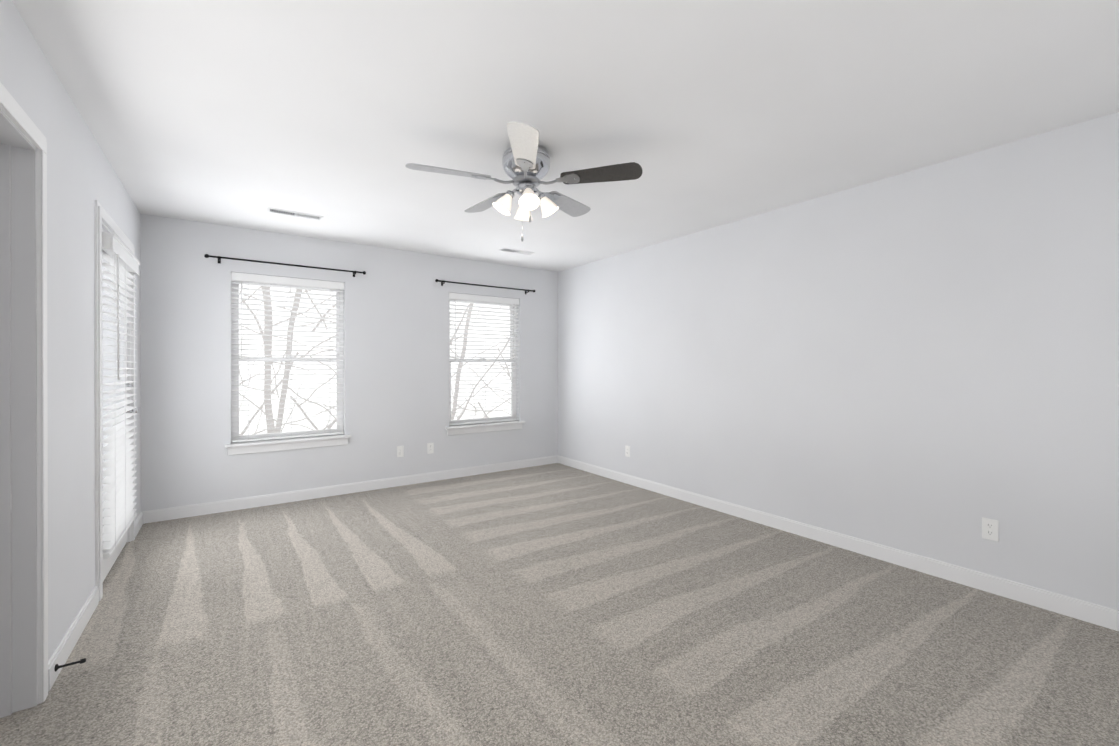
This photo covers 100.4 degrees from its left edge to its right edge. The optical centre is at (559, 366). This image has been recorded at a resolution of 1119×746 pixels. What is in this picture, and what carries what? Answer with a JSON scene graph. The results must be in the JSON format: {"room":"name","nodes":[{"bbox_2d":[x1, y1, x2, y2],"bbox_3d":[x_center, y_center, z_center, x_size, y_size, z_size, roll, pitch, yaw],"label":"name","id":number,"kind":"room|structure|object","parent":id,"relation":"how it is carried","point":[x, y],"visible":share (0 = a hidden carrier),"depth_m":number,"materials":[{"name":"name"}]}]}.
{"room":"empty bedroom","nodes":[
{"label":"empty bedroom","id":0,"kind":"room"},
{"bbox_2d":[0,0,140,660],"bbox_3d":[-1.814,0.025,1.431,0.150,2.440,5.360,0,0,-35],"label":"wall","id":1,"kind":"structure","parent":0,"point":[82,175],"depth_m":2.05,"materials":[{"name":"paint"}]},
{"bbox_2d":[48,586,98,690],"bbox_3d":[-2.190,1.197,2.111,0.014,0.095,0.800,0,0,-35],"label":"baseboard","id":2,"kind":"structure","parent":1,"relation":"attached to","point":[64,649],"depth_m":2.04,"materials":[{"name":"white wood"}]},
{"bbox_2d":[54,658,85,671],"bbox_3d":[-1.959,1.195,1.870,0.086,0.026,0.026,0,0,-35],"label":"door stop","id":3,"kind":"object","parent":2,"relation":"attached to","point":[57,666],"visible":1,"depth_m":1.87,"materials":[{"name":"black metal"}]},
{"bbox_2d":[102,228,137,580],"bbox_3d":[-2.760,0.222,2.894,0.108,2.017,0.958,0,0,-35],"label":"patio door","id":4,"kind":"structure","parent":1,"relation":"in","point":[108,563],"depth_m":3.17,"materials":[{"name":"white"}]},
{"bbox_2d":[102,232,139,558],"bbox_3d":[-2.712,0.160,2.888,0.076,1.774,0.877,0,0,-35],"label":"door blind","id":5,"kind":"object","parent":1,"relation":"attached to","point":[118,497],"visible":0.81,"depth_m":2.77,"materials":[{"name":"white plastic"}]},
{"bbox_2d":[135,511,147,536],"bbox_3d":[-3.176,1.193,3.514,0.014,0.095,0.350,0,0,-35],"label":"baseboard","id":6,"kind":"structure","parent":1,"relation":"attached to","point":[142,518],"depth_m":3.60,"materials":[{"name":"white wood"}]},
{"bbox_2d":[140,213,557,511],"bbox_3d":[-1.700,0.018,4.878,4.300,2.440,0.150,0,0,-35],"label":"wall","id":7,"kind":"structure","parent":0,"point":[396,348],"depth_m":4.53,"materials":[{"name":"paint"}]},
{"bbox_2d":[204,254,365,276],"bbox_3d":[-2.425,-0.899,4.225,1.263,0.057,0.082,0,0,-35],"label":"curtain rod","id":8,"kind":"object","parent":7,"relation":"attached to","point":[220,257],"visible":1,"depth_m":4.14,"materials":[{"name":"black metal"}]},
{"bbox_2d":[148,455,555,522],"bbox_3d":[-1.669,1.191,4.802,3.960,0.095,0.016,0,0,-35],"label":"baseboard","id":9,"kind":"structure","parent":7,"relation":"attached to","point":[164,514],"depth_m":4.43,"materials":[{"name":"white wood"}]},
{"bbox_2d":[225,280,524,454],"bbox_3d":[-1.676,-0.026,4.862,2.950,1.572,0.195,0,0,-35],"label":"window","id":10,"kind":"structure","parent":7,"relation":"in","point":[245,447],"depth_m":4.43,"materials":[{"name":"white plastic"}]},
{"bbox_2d":[231,272,344,441],"bbox_3d":[-2.469,-0.075,4.289,0.899,1.468,0.081,0,0,-35],"label":"window blind","id":11,"kind":"object","parent":10,"relation":"attached to","point":[248,278],"visible":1,"depth_m":4.27,"materials":[{"name":"white plastic"}]},
{"bbox_2d":[449,292,518,424],"bbox_3d":[-0.867,-0.077,5.414,0.894,1.468,0.081,0,0,-35],"label":"window blind","id":12,"kind":"object","parent":10,"relation":"attached to","point":[470,297],"visible":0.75,"depth_m":5.40,"materials":[{"name":"white plastic"}]},
{"bbox_2d":[397,446,403,456],"bbox_3d":[-1.646,0.883,4.821,0.070,0.115,0.009,0,0,-35],"label":"electrical outlet","id":13,"kind":"object","parent":7,"relation":"attached to","point":[400,451],"visible":1,"depth_m":4.82,"materials":[{"name":"white plastic"}]},
{"bbox_2d":[427,443,433,453],"bbox_3d":[-1.385,0.882,5.005,0.070,0.115,0.009,0,0,-35],"label":"electrical outlet","id":14,"kind":"object","parent":7,"relation":"attached to","point":[430,448],"visible":1,"depth_m":5.00,"materials":[{"name":"white plastic"}]},
{"bbox_2d":[435,279,534,293],"bbox_3d":[-0.824,-0.902,5.351,1.258,0.057,0.082,0,0,-35],"label":"curtain rod","id":15,"kind":"object","parent":7,"relation":"attached to","point":[444,281],"visible":1,"depth_m":5.25,"materials":[{"name":"black metal"}]},
{"bbox_2d":[0,463,1118,745],"bbox_3d":[-0.117,1.293,2.627,4.300,0.100,5.660,0,0,-35],"label":"floor","id":16,"kind":"structure","parent":0,"point":[552,605],"depth_m":2.13,"materials":[{"name":"carpet"}]},
{"bbox_2d":[12,0,1118,271],"bbox_3d":[-0.117,-1.247,2.621,4.300,0.100,5.660,0,0,-35],"label":"ceiling","id":17,"kind":"structure","parent":0,"point":[340,114],"depth_m":2.10,"materials":[{"name":"paint"}]},
{"bbox_2d":[267,207,323,220],"bbox_3d":[-2.079,-1.194,3.675,0.380,0.010,0.120,0,0,-35],"label":"ceiling vent","id":18,"kind":"object","parent":17,"relation":"in","point":[293,213],"visible":1,"depth_m":3.66,"materials":[{"name":"white metal"}]},
{"bbox_2d":[499,248,533,254],"bbox_3d":[-0.447,-1.197,4.883,0.380,0.010,0.120,0,0,-35],"label":"ceiling vent","id":19,"kind":"object","parent":17,"relation":"in","point":[516,251],"visible":1,"depth_m":4.87,"materials":[{"name":"white metal"}]},
{"bbox_2d":[405,121,641,241],"bbox_3d":[-0.217,-0.940,2.626,1.226,0.514,1.195,0,0,-35],"label":"ceiling fan","id":20,"kind":"object","parent":17,"relation":"hanging from","point":[526,162],"visible":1,"depth_m":2.51,"materials":[{"name":"silver metal"}]},
{"bbox_2d":[558,112,1118,609],"bbox_3d":[1.581,0.020,3.817,0.150,2.440,5.360,0,0,-35],"label":"wall","id":21,"kind":"structure","parent":0,"point":[924,362],"depth_m":2.91,"materials":[{"name":"paint"}]},
{"bbox_2d":[625,445,629,456],"bbox_3d":[0.717,0.898,4.911,0.009,0.115,0.070,0,0,-35],"label":"electrical outlet","id":22,"kind":"object","parent":21,"relation":"attached to","point":[627,451],"visible":1,"depth_m":4.91,"materials":[{"name":"white plastic"}]},
{"bbox_2d":[556,455,1118,630],"bbox_3d":[1.514,1.193,3.773,0.014,0.095,5.360,0,0,-35],"label":"baseboard","id":23,"kind":"structure","parent":21,"relation":"attached to","point":[1100,615],"depth_m":2.90,"materials":[{"name":"white wood"}]},
{"bbox_2d":[982,517,998,541],"bbox_3d":[2.367,0.898,2.562,0.009,0.115,0.070,0,0,-35],"label":"electrical outlet","id":24,"kind":"object","parent":21,"relation":"attached to","point":[990,529],"visible":1,"depth_m":2.56,"materials":[{"name":"white plastic"}]},
{"label":"outside","id":25,"kind":"structure","parent":0,"visible":0},
{"bbox_2d":[239,283,510,434],"bbox_3d":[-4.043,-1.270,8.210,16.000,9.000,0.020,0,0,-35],"label":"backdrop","id":26,"kind":"structure","parent":25,"point":[271,421],"depth_m":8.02,"materials":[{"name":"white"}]}
]}

